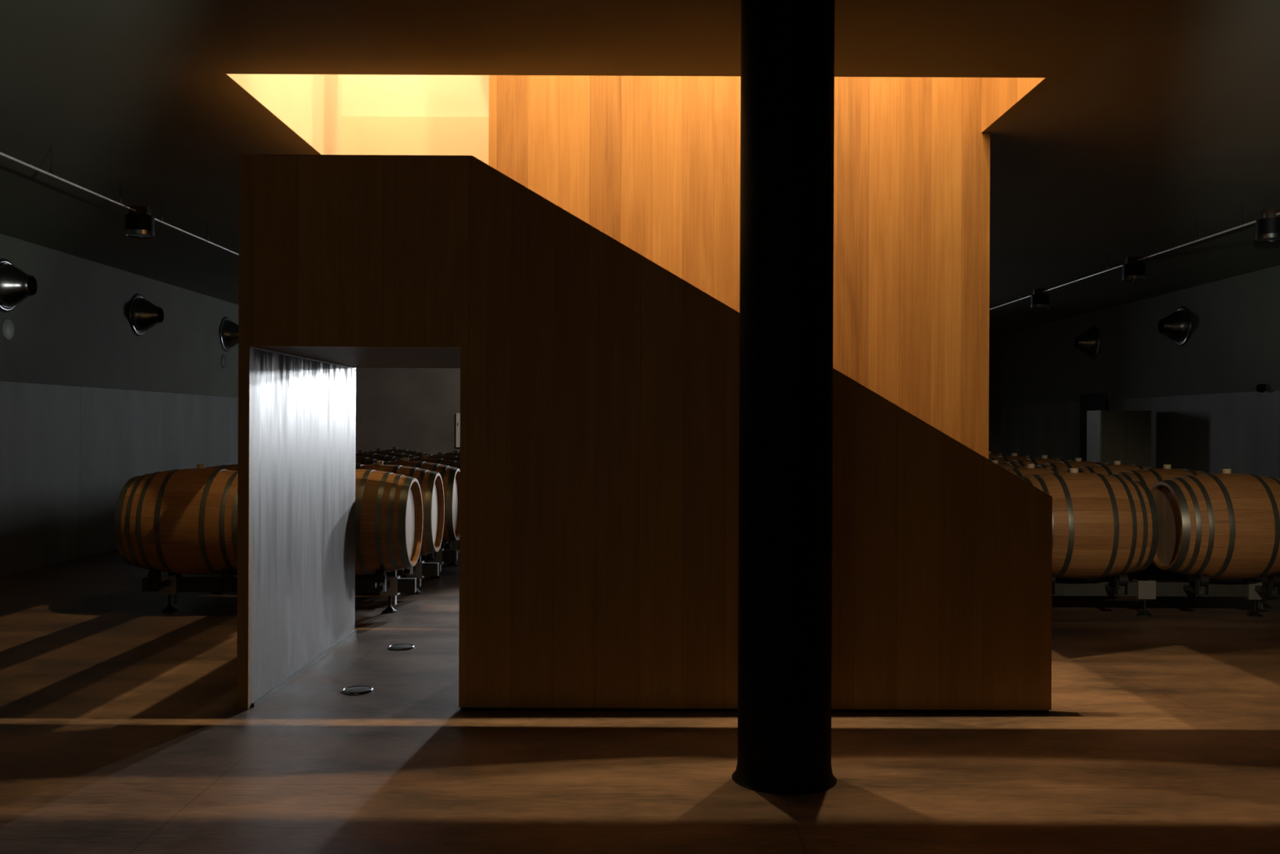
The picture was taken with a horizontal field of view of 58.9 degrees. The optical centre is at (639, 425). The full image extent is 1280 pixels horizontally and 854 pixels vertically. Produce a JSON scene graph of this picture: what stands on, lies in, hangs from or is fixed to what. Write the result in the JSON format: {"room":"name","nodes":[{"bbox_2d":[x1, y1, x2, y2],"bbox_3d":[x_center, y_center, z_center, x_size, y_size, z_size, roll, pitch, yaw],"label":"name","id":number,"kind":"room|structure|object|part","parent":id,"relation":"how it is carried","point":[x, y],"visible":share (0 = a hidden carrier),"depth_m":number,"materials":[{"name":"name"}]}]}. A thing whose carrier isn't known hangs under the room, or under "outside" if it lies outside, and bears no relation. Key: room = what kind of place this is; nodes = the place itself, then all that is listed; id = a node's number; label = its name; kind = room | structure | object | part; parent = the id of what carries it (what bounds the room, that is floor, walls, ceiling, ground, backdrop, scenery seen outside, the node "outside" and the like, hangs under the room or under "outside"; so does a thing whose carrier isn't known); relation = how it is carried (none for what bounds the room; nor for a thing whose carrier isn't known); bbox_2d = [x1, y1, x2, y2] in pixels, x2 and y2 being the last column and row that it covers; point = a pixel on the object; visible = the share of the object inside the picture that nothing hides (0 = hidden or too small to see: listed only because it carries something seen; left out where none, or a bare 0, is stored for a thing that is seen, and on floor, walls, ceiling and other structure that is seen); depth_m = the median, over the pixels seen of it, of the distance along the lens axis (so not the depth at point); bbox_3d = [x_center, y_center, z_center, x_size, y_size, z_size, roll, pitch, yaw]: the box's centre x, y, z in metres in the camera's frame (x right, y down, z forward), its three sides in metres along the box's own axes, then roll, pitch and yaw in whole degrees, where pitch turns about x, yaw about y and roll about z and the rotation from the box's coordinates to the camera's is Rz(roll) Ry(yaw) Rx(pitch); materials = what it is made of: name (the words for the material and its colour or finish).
{"room":"wine cellar","nodes":[
{"label":"wine cellar","id":0,"kind":"room"},
{"bbox_2d":[0,233,238,576],"bbox_3d":[-6.749,-0.204,10.200,0.300,3.545,27.600,0,0,0],"label":"wall","id":1,"kind":"structure","parent":0,"point":[90,405],"depth_m":13.68,"materials":[{"name":"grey paint"}]},
{"bbox_2d":[1,319,13,339],"bbox_3d":[-6.589,-1.001,11.820,0.012,0.216,0.216,0,0,0],"label":"disc","id":2,"kind":"object","parent":1,"relation":"attached to","point":[7,327],"visible":1,"depth_m":11.80,"materials":[{"name":"grey paint"}]},
{"bbox_2d":[0,257,37,312],"bbox_3d":[-6.446,-1.450,11.750,0.294,0.560,0.560,0,0,0],"label":"air nozzle","id":3,"kind":"object","parent":1,"relation":"attached to","point":[16,286],"visible":1,"depth_m":11.65,"materials":[{"name":"metal"}]},
{"bbox_2d":[128,293,164,336],"bbox_3d":[-6.446,-1.450,14.900,0.294,0.560,0.560,0,0,0],"label":"air nozzle","id":4,"kind":"object","parent":1,"relation":"attached to","point":[144,315],"visible":1,"depth_m":14.77,"materials":[{"name":"metal"}]},
{"bbox_2d":[221,354,226,368],"bbox_3d":[-6.589,-1.011,17.950,0.012,0.216,0.216,0,0,0],"label":"disc","id":5,"kind":"object","parent":1,"relation":"attached to","point":[224,361],"visible":1,"depth_m":17.94,"materials":[{"name":"grey paint"}]},
{"bbox_2d":[219,316,238,351],"bbox_3d":[-6.446,-1.450,18.050,0.294,0.560,0.560,0,0,0],"label":"air nozzle","id":6,"kind":"object","parent":1,"relation":"attached to","point":[228,330],"visible":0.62,"depth_m":17.89,"materials":[{"name":"metal"}]},
{"bbox_2d":[342,74,488,116],"bbox_3d":[-0.013,-4.010,8.875,4.569,3.280,0.220,0,0,0],"label":"wall","id":7,"kind":"structure","parent":0,"point":[362,95],"depth_m":8.77,"materials":[{"name":"paint"}]},
{"bbox_2d":[341,115,488,164],"bbox_3d":[-0.021,-2.157,8.732,4.569,0.426,0.006,0,0,0],"label":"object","id":8,"kind":"structure","parent":7,"relation":"attached to","point":[360,135],"depth_m":8.73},
{"bbox_2d":[0,548,1279,853],"bbox_3d":[0.502,1.697,10.200,14.820,0.211,28.200,0,0,0],"label":"floor","id":9,"kind":"structure","parent":0,"point":[122,731],"depth_m":5.53,"materials":[{"name":"wood"}]},
{"bbox_2d":[142,568,416,613],"bbox_3d":[-3.074,1.389,9.585,2.320,0.392,0.570,0,0,0],"label":"rack","id":10,"kind":"object","parent":9,"relation":"on","point":[381,584],"visible":0.52,"depth_m":9.63,"materials":[{"name":"metal"}]},
{"bbox_3d":[-4.006,1.336,9.620,0.040,0.040,0.500,0,0,0],"label":"cross arm","id":11,"kind":"part","parent":10,"relation":"part of","materials":[{"name":"metal"}]},
{"bbox_3d":[-4.014,1.359,9.676,0.150,0.155,0.108,0,0,0],"label":"bracket plate","id":12,"kind":"part","parent":10,"relation":"part of","materials":[{"name":"metal"}]},
{"bbox_3d":[-3.966,1.471,9.670,0.007,0.100,0.060,0,0,0],"label":"leg plate","id":13,"kind":"part","parent":10,"relation":"part of","materials":[{"name":"metal"}]},
{"bbox_2d":[114,463,237,574],"bbox_3d":[-3.708,0.789,9.550,1.100,0.948,0.912,0,-1,0],"label":"wine barrel","id":14,"kind":"object","parent":10,"relation":"on","point":[179,521],"visible":0.72,"depth_m":9.18,"materials":[{"name":"brown wood"}]},
{"bbox_3d":[-3.406,1.339,9.620,0.040,0.040,0.500,0,0,0],"label":"cross arm","id":15,"kind":"part","parent":10,"relation":"part of","materials":[{"name":"metal"}]},
{"bbox_3d":[-2.141,1.345,9.620,0.040,0.040,0.500,0,0,0],"label":"cross arm","id":16,"kind":"part","parent":10,"relation":"part of","materials":[{"name":"metal"}]},
{"bbox_2d":[355,469,422,574],"bbox_3d":[-2.449,0.795,9.550,1.100,0.928,0.892,0,0,0],"label":"wine barrel","id":17,"kind":"object","parent":10,"relation":"on","point":[388,505],"visible":0.47,"depth_m":9.23,"materials":[{"name":"brown wood"}]},
{"bbox_3d":[-2.134,1.367,9.676,0.150,0.155,0.108,0,0,0],"label":"bracket plate","id":18,"kind":"part","parent":10,"relation":"part of","materials":[{"name":"metal"}]},
{"bbox_3d":[-2.086,1.480,9.670,0.007,0.100,0.060,0,0,0],"label":"leg plate","id":19,"kind":"part","parent":10,"relation":"part of","materials":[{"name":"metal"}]},
{"bbox_2d":[204,555,439,593],"bbox_3d":[-3.074,1.389,10.670,2.320,0.392,0.570,0,0,0],"label":"rack","id":20,"kind":"object","parent":9,"relation":"on","point":[421,569],"visible":0.14,"depth_m":10.72,"materials":[{"name":"metal"}]},
{"bbox_3d":[-4.014,1.359,10.761,0.150,0.155,0.108,0,0,0],"label":"bracket plate","id":21,"kind":"part","parent":20,"relation":"part of","materials":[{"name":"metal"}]},
{"bbox_2d":[204,464,237,471],"bbox_3d":[-3.706,0.789,10.635,1.100,0.947,0.911,0,1,0],"label":"wine barrel","id":22,"kind":"object","parent":20,"relation":"on","point":[229,467],"visible":0.02,"depth_m":10.51,"materials":[{"name":"brown wood"}]},
{"bbox_2d":[355,460,444,555],"bbox_3d":[-2.445,0.795,10.635,1.100,0.934,0.898,0,1,-1],"label":"wine barrel","id":23,"kind":"object","parent":20,"relation":"on","point":[431,485],"visible":0.33,"depth_m":10.49,"materials":[{"name":"brown wood"}]},
{"bbox_3d":[-2.141,1.345,10.705,0.040,0.040,0.500,0,0,0],"label":"cross arm","id":24,"kind":"part","parent":20,"relation":"part of","materials":[{"name":"metal"}]},
{"bbox_3d":[-2.134,1.367,10.761,0.150,0.155,0.108,0,0,0],"label":"bracket plate","id":25,"kind":"part","parent":20,"relation":"part of","materials":[{"name":"metal"}]},
{"bbox_3d":[-1.692,1.587,6.800,0.164,0.009,0.164,0,0,0],"label":"plate","id":26,"kind":"part","parent":9,"relation":"part of","materials":[{"name":"metal"}]},
{"bbox_3d":[-1.708,1.587,8.120,0.164,0.009,0.164,0,0,0],"label":"plate","id":27,"kind":"part","parent":9,"relation":"part of","materials":[{"name":"metal"}]},
{"bbox_2d":[417,546,457,577],"bbox_3d":[-3.074,1.389,11.755,2.320,0.392,0.570,0,0,0],"label":"rack","id":28,"kind":"object","parent":9,"relation":"on","point":[442,556],"visible":0.13,"depth_m":11.80,"materials":[{"name":"metal"}]},
{"bbox_2d":[364,457,459,543],"bbox_3d":[-2.431,0.795,11.720,1.100,0.946,0.910,0,-1,0],"label":"wine barrel","id":29,"kind":"object","parent":28,"relation":"on","point":[450,476],"visible":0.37,"depth_m":11.55,"materials":[{"name":"brown wood"}]},
{"bbox_3d":[-2.141,1.345,11.790,0.040,0.040,0.500,0,0,0],"label":"cross arm","id":30,"kind":"part","parent":28,"relation":"part of","materials":[{"name":"metal"}]},
{"bbox_3d":[-2.134,1.367,11.846,0.150,0.155,0.108,0,0,0],"label":"bracket plate","id":31,"kind":"part","parent":28,"relation":"part of","materials":[{"name":"metal"}]},
{"bbox_2d":[440,537,459,565],"bbox_3d":[-3.074,1.389,12.840,2.320,0.392,0.570,0,0,0],"label":"rack","id":32,"kind":"object","parent":9,"relation":"on","point":[451,545],"visible":0.12,"depth_m":12.88,"materials":[{"name":"metal"}]},
{"bbox_2d":[391,454,459,468],"bbox_3d":[-2.437,0.795,12.805,1.100,0.929,0.893,0,0,0],"label":"wine barrel","id":33,"kind":"object","parent":32,"relation":"on","point":[450,463],"visible":0.06,"depth_m":12.68,"materials":[{"name":"brown wood"}]},
{"bbox_3d":[-2.141,1.345,12.875,0.040,0.040,0.500,0,0,0],"label":"cross arm","id":34,"kind":"part","parent":32,"relation":"part of","materials":[{"name":"metal"}]},
{"bbox_3d":[-2.134,1.367,12.931,0.150,0.155,0.108,0,0,0],"label":"bracket plate","id":35,"kind":"part","parent":32,"relation":"part of","materials":[{"name":"metal"}]},
{"bbox_2d":[236,75,1052,713],"bbox_3d":[0.037,-1.600,7.515,4.550,6.400,2.370,0,0,0],"label":"staircase","id":36,"kind":"structure","parent":9,"relation":"on","point":[581,282],"depth_m":6.33,"materials":[{"name":"brown wood"}]},
{"bbox_3d":[-2.183,1.579,7.548,0.012,0.022,2.305,0,0,0],"label":"passage skirting","id":37,"kind":"part","parent":36,"relation":"part of","materials":[{"name":"metal"}]},
{"bbox_2d":[731,0,836,795],"bbox_3d":[0.663,-0.169,5.150,0.474,3.544,0.474,0,0,0],"label":"round column","id":38,"kind":"structure","parent":9,"relation":"on","point":[787,60],"depth_m":4.96,"materials":[{"name":"black paint"}]},
{"bbox_2d":[1055,563,1155,581],"bbox_3d":[4.306,1.424,11.755,2.320,0.392,0.570,0,0,0],"label":"rack","id":39,"kind":"object","parent":9,"relation":"on","point":[1151,564],"visible":0.02,"depth_m":11.80,"materials":[{"name":"metal"}]},
{"bbox_2d":[991,460,1027,469],"bbox_3d":[3.670,0.824,11.720,1.100,0.934,0.898,0,-1,0],"label":"wine barrel","id":40,"kind":"object","parent":39,"relation":"on","point":[1005,466],"visible":0.02,"depth_m":11.62,"materials":[{"name":"brown wood"}]},
{"bbox_2d":[1067,460,1155,475],"bbox_3d":[4.941,0.830,11.720,1.100,0.954,0.918,0,-2,0],"label":"wine barrel","id":41,"kind":"object","parent":39,"relation":"on","point":[1107,469],"visible":0.08,"depth_m":11.58,"materials":[{"name":"brown wood"}]},
{"bbox_2d":[1086,410,1151,466],"bbox_3d":[7.077,0.708,16.750,0.740,1.850,0.540,0,0,0],"label":"doorway","id":42,"kind":"object","parent":9,"relation":"on","point":[1124,436],"visible":0.37,"depth_m":16.50,"materials":[{"name":"metal"}]},
{"bbox_3d":[6.893,0.685,16.510,0.356,1.775,0.020,0,0,0],"label":"door","id":43,"kind":"part","parent":42,"relation":"part of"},
{"bbox_3d":[7.261,0.687,16.510,0.356,1.775,0.020,0,0,0],"label":"door","id":44,"kind":"part","parent":42,"relation":"part of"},
{"bbox_2d":[1055,564,1217,597],"bbox_3d":[4.306,1.424,10.670,2.320,0.392,0.570,0,0,0],"label":"rack","id":45,"kind":"object","parent":9,"relation":"on","point":[1152,572],"visible":0.08,"depth_m":10.72,"materials":[{"name":"metal"}]},
{"bbox_2d":[1005,463,1070,477],"bbox_3d":[3.668,0.824,10.635,1.100,0.933,0.897,0,0,-1],"label":"wine barrel","id":46,"kind":"object","parent":45,"relation":"on","point":[1030,470],"visible":0.08,"depth_m":10.50,"materials":[{"name":"brown wood"}]},
{"bbox_3d":[4.306,1.398,10.761,0.150,0.155,0.108,0,0,0],"label":"bracket plate","id":47,"kind":"part","parent":45,"relation":"part of","materials":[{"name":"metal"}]},
{"bbox_3d":[4.639,1.377,10.705,0.040,0.040,0.500,0,0,0],"label":"cross arm","id":48,"kind":"part","parent":45,"relation":"part of","materials":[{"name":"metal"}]},
{"bbox_2d":[1111,464,1212,563],"bbox_3d":[4.940,0.830,10.635,1.100,0.948,0.913,0,1,0],"label":"wine barrel","id":49,"kind":"object","parent":45,"relation":"on","point":[1149,477],"visible":0.13,"depth_m":10.47,"materials":[{"name":"brown wood"}]},
{"bbox_3d":[5.246,1.402,10.761,0.150,0.155,0.108,0,0,0],"label":"bracket plate","id":50,"kind":"part","parent":45,"relation":"part of","materials":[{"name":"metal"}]},
{"bbox_2d":[1052,572,1279,617],"bbox_3d":[4.306,1.424,9.585,2.320,0.392,0.570,0,0,0],"label":"rack","id":51,"kind":"object","parent":9,"relation":"on","point":[1260,589],"visible":0.62,"depth_m":9.63,"materials":[{"name":"metal"}]},
{"bbox_2d":[1020,467,1159,578],"bbox_3d":[3.655,0.824,9.550,1.100,0.926,0.890,0,0,1],"label":"wine barrel","id":52,"kind":"object","parent":51,"relation":"on","point":[1104,526],"visible":0.66,"depth_m":9.18,"materials":[{"name":"brown wood"}]},
{"bbox_3d":[3.974,1.374,9.620,0.040,0.040,0.500,0,0,0],"label":"cross arm","id":53,"kind":"part","parent":51,"relation":"part of","materials":[{"name":"metal"}]},
{"bbox_3d":[4.306,1.398,9.676,0.150,0.155,0.108,0,0,0],"label":"bracket plate","id":54,"kind":"part","parent":51,"relation":"part of","materials":[{"name":"metal"}]},
{"bbox_3d":[4.639,1.377,9.620,0.040,0.040,0.500,0,0,0],"label":"cross arm","id":55,"kind":"part","parent":51,"relation":"part of","materials":[{"name":"metal"}]},
{"bbox_2d":[1150,468,1279,579],"bbox_3d":[4.950,0.830,9.550,1.100,0.953,0.917,0,-2,0],"label":"wine barrel","id":56,"kind":"object","parent":51,"relation":"on","point":[1226,525],"visible":0.92,"depth_m":9.21,"materials":[{"name":"brown wood"}]},
{"bbox_3d":[5.246,1.402,9.676,0.150,0.155,0.108,0,0,0],"label":"bracket plate","id":57,"kind":"part","parent":51,"relation":"part of","materials":[{"name":"metal"}]},
{"bbox_3d":[5.239,1.380,9.620,0.040,0.040,0.500,0,0,0],"label":"cross arm","id":58,"kind":"part","parent":51,"relation":"part of","materials":[{"name":"metal"}]},
{"bbox_3d":[5.294,1.515,9.670,0.007,0.100,0.060,0,0,0],"label":"leg plate","id":59,"kind":"part","parent":51,"relation":"part of","materials":[{"name":"metal"}]},
{"bbox_2d":[0,0,1279,335],"bbox_3d":[0.520,-2.155,10.200,14.820,0.425,28.200,0,0,0],"label":"ceiling","id":60,"kind":"structure","parent":0,"point":[1148,120],"depth_m":6.61,"materials":[{"name":"paint"}]},
{"bbox_2d":[0,146,239,255],"bbox_3d":[-4.161,-1.862,10.200,0.020,0.205,27.200,0,0,0],"label":"track","id":61,"kind":"object","parent":60,"relation":"hanging from","point":[50,173],"visible":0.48,"depth_m":8.68,"materials":[{"name":"white metal"}]},
{"bbox_2d":[124,205,155,238],"bbox_3d":[-4.162,-1.695,9.430,0.232,0.243,0.232,0,0,0],"label":"ceiling lamp","id":62,"kind":"object","parent":61,"relation":"attached to","point":[140,224],"visible":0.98,"depth_m":9.35,"materials":[{"name":"black metal"}]},
{"bbox_2d":[989,212,1279,310],"bbox_3d":[5.209,-1.818,10.200,0.020,0.205,27.200,0,0,0],"label":"track","id":63,"kind":"object","parent":60,"relation":"hanging from","point":[1242,224],"visible":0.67,"depth_m":11.44,"materials":[{"name":"white metal"}]},
{"bbox_2d":[1031,288,1049,308],"bbox_3d":[5.208,-1.651,14.750,0.232,0.243,0.232,0,0,0],"label":"ceiling lamp","id":64,"kind":"object","parent":63,"relation":"attached to","point":[1039,300],"visible":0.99,"depth_m":14.67,"materials":[{"name":"metal"}]},
{"bbox_2d":[1121,256,1146,281],"bbox_3d":[5.208,-1.651,11.950,0.232,0.243,0.232,0,0,0],"label":"ceiling lamp","id":65,"kind":"object","parent":63,"relation":"attached to","point":[1133,270],"visible":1,"depth_m":11.87,"materials":[{"name":"metal"}]},
{"bbox_2d":[1255,208,1279,242],"bbox_3d":[5.208,-1.651,9.350,0.232,0.243,0.232,0,0,0],"label":"ceiling lamp","id":66,"kind":"object","parent":63,"relation":"attached to","point":[1268,224],"visible":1,"depth_m":9.28,"materials":[{"name":"metal"}]},
{"bbox_2d":[355,334,1001,454],"bbox_3d":[0.511,-0.170,24.150,14.820,3.545,0.300,0,0,0],"label":"wall","id":67,"kind":"structure","parent":0,"point":[411,409],"depth_m":24.00,"materials":[{"name":"grey paint"}]},
{"bbox_2d":[456,413,460,447],"bbox_3d":[-3.720,0.102,23.946,0.320,0.720,0.108,0,0,0],"label":"wall box","id":68,"kind":"object","parent":67,"relation":"attached to","point":[458,415],"visible":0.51,"depth_m":23.90,"materials":[{"name":"beige plastic"}]},
{"bbox_2d":[1000,265,1279,478],"bbox_3d":[7.771,-0.136,10.200,0.300,3.545,27.600,0,0,0],"label":"wall","id":69,"kind":"structure","parent":0,"point":[1208,413],"depth_m":16.26,"materials":[{"name":"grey paint"}]},
{"bbox_2d":[1074,325,1100,359],"bbox_3d":[7.480,-1.395,19.050,0.294,0.560,0.560,0,0,0],"label":"air nozzle","id":70,"kind":"object","parent":69,"relation":"attached to","point":[1088,342],"visible":1,"depth_m":18.91,"materials":[{"name":"metal"}]},
{"bbox_2d":[1080,392,1108,461],"bbox_3d":[7.601,0.551,19.050,0.092,2.170,1.100,0,0,0],"label":"door","id":71,"kind":"structure","parent":69,"relation":"in","point":[1089,402],"depth_m":19.33,"materials":[{"name":"black"}]},
{"bbox_2d":[1157,306,1191,346],"bbox_3d":[7.480,-1.395,15.950,0.294,0.560,0.560,0,0,0],"label":"air nozzle","id":72,"kind":"object","parent":69,"relation":"attached to","point":[1177,326],"visible":1,"depth_m":15.82,"materials":[{"name":"metal"}]},
{"bbox_2d":[1255,383,1266,392],"bbox_3d":[7.577,-0.454,13.850,0.090,0.110,0.110,0,0,0],"label":"wall sensor","id":73,"kind":"object","parent":69,"relation":"attached to","point":[1261,388],"visible":1,"depth_m":13.81,"materials":[{"name":"black paint"}]},
{"bbox_3d":[-2.397,-4.021,7.542,0.200,3.280,2.885,0,0,0],"label":"wall","id":74,"kind":"structure","parent":0,"visible":0},
{"bbox_2d":[226,74,342,155],"bbox_3d":[-2.295,-3.808,7.518,0.006,3.706,2.423,0,0,0],"label":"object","id":75,"kind":"structure","parent":74,"relation":"attached to","point":[309,105],"depth_m":7.82,"materials":[{"name":"paint"}]},
{"bbox_3d":[-0.013,-4.010,6.200,4.569,3.280,0.200,0,0,0],"label":"wall","id":76,"kind":"structure","parent":0,"visible":0},
{"bbox_2d":[225,73,1014,77],"bbox_3d":[-0.014,-3.797,6.303,4.569,3.706,0.006,0,0,0],"label":"trim","id":77,"kind":"structure","parent":76,"relation":"attached to","point":[225,73],"depth_m":6.30,"materials":[{"name":"paint"}]},
{"bbox_3d":[2.372,-3.999,7.542,0.200,3.280,2.885,0,0,0],"label":"wall","id":78,"kind":"structure","parent":0,"visible":0},
{"bbox_2d":[981,77,1046,133],"bbox_3d":[2.268,-3.786,7.518,0.006,3.706,2.423,0,0,0],"label":"trim","id":79,"kind":"structure","parent":78,"relation":"attached to","point":[998,95],"depth_m":7.10,"materials":[{"name":"brown wood"}]},
{"bbox_3d":[4.306,1.424,12.840,2.320,0.392,0.570,0,0,0],"label":"rack","id":80,"kind":"object","parent":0,"visible":0},
{"bbox_2d":[1034,457,1111,470],"bbox_3d":[4.953,0.830,12.805,1.100,0.928,0.892,0,0,0],"label":"wine barrel","id":81,"kind":"object","parent":80,"relation":"on","point":[1061,465],"visible":0.09,"depth_m":12.67,"materials":[{"name":"brown wood"}]},
{"bbox_3d":[-3.074,1.389,13.925,2.320,0.392,0.570,0,0,0],"label":"rack","id":82,"kind":"object","parent":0,"visible":0},
{"bbox_2d":[355,455,384,464],"bbox_3d":[-3.698,0.789,13.890,1.100,0.940,0.904,0,-1,-1],"label":"wine barrel","id":83,"kind":"object","parent":82,"relation":"on","point":[360,460],"visible":0.08,"depth_m":13.75,"materials":[{"name":"brown wood"}]},
{"bbox_2d":[411,452,459,461],"bbox_3d":[-2.448,0.795,13.890,1.100,0.931,0.895,0,0,0],"label":"wine barrel","id":84,"kind":"object","parent":82,"relation":"on","point":[440,455],"visible":0.02,"depth_m":13.79,"materials":[{"name":"brown wood"}]},
{"bbox_3d":[4.306,1.424,13.925,2.320,0.392,0.570,0,0,0],"label":"rack","id":85,"kind":"object","parent":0,"visible":0},
{"bbox_2d":[1001,455,1074,466],"bbox_3d":[4.955,0.830,13.890,1.100,0.943,0.907,0,1,0],"label":"wine barrel","id":86,"kind":"object","parent":85,"relation":"on","point":[1044,460],"visible":0.11,"depth_m":13.77,"materials":[{"name":"brown wood"}]},
{"bbox_3d":[-3.074,1.389,15.010,2.320,0.392,0.570,0,0,0],"label":"rack","id":87,"kind":"object","parent":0,"visible":0},
{"bbox_2d":[355,449,402,462],"bbox_3d":[-3.695,0.789,14.975,1.100,0.938,0.902,0,-1,0],"label":"wine barrel","id":88,"kind":"object","parent":87,"relation":"on","point":[384,458],"visible":0.09,"depth_m":14.84,"materials":[{"name":"brown wood"}]},
{"bbox_2d":[429,450,459,456],"bbox_3d":[-2.437,0.795,14.975,1.100,0.931,0.895,0,0,0],"label":"wine barrel","id":89,"kind":"object","parent":87,"relation":"on","point":[455,452],"visible":0.02,"depth_m":14.89,"materials":[{"name":"brown wood"}]},
{"bbox_3d":[4.306,1.424,15.010,2.320,0.392,0.570,0,0,0],"label":"rack","id":90,"kind":"object","parent":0,"visible":0},
{"bbox_2d":[988,453,1036,463],"bbox_3d":[4.955,0.830,14.975,1.100,0.953,0.918,0,-2,0],"label":"wine barrel","id":91,"kind":"object","parent":90,"relation":"on","point":[1001,460],"visible":0.04,"depth_m":14.85,"materials":[{"name":"brown wood"}]},
{"bbox_3d":[-3.074,1.389,16.095,2.320,0.392,0.570,0,0,0],"label":"rack","id":92,"kind":"object","parent":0,"visible":0},
{"bbox_2d":[355,448,418,457],"bbox_3d":[-3.700,0.789,16.060,1.100,0.926,0.890,0,0,0],"label":"wine barrel","id":93,"kind":"object","parent":92,"relation":"on","point":[400,455],"visible":0.1,"depth_m":15.94,"materials":[{"name":"brown wood"}]},
{"bbox_3d":[4.306,1.424,16.095,2.320,0.392,0.570,0,0,0],"label":"rack","id":94,"kind":"object","parent":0,"visible":0},
{"bbox_2d":[988,451,1008,457],"bbox_3d":[4.942,0.830,16.060,1.100,0.954,0.918,0,-2,0],"label":"wine barrel","id":95,"kind":"object","parent":94,"relation":"on","point":[990,455],"visible":0.02,"depth_m":15.95,"materials":[{"name":"brown wood"}]},
{"bbox_3d":[-3.074,1.389,17.180,2.320,0.392,0.570,0,0,0],"label":"rack","id":96,"kind":"object","parent":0,"visible":0},
{"bbox_2d":[371,446,431,456],"bbox_3d":[-3.713,0.789,17.145,1.100,0.942,0.906,0,-1,0],"label":"wine barrel","id":97,"kind":"object","parent":96,"relation":"on","point":[394,448],"visible":0.05,"depth_m":17.03,"materials":[{"name":"brown wood"}]}
]}

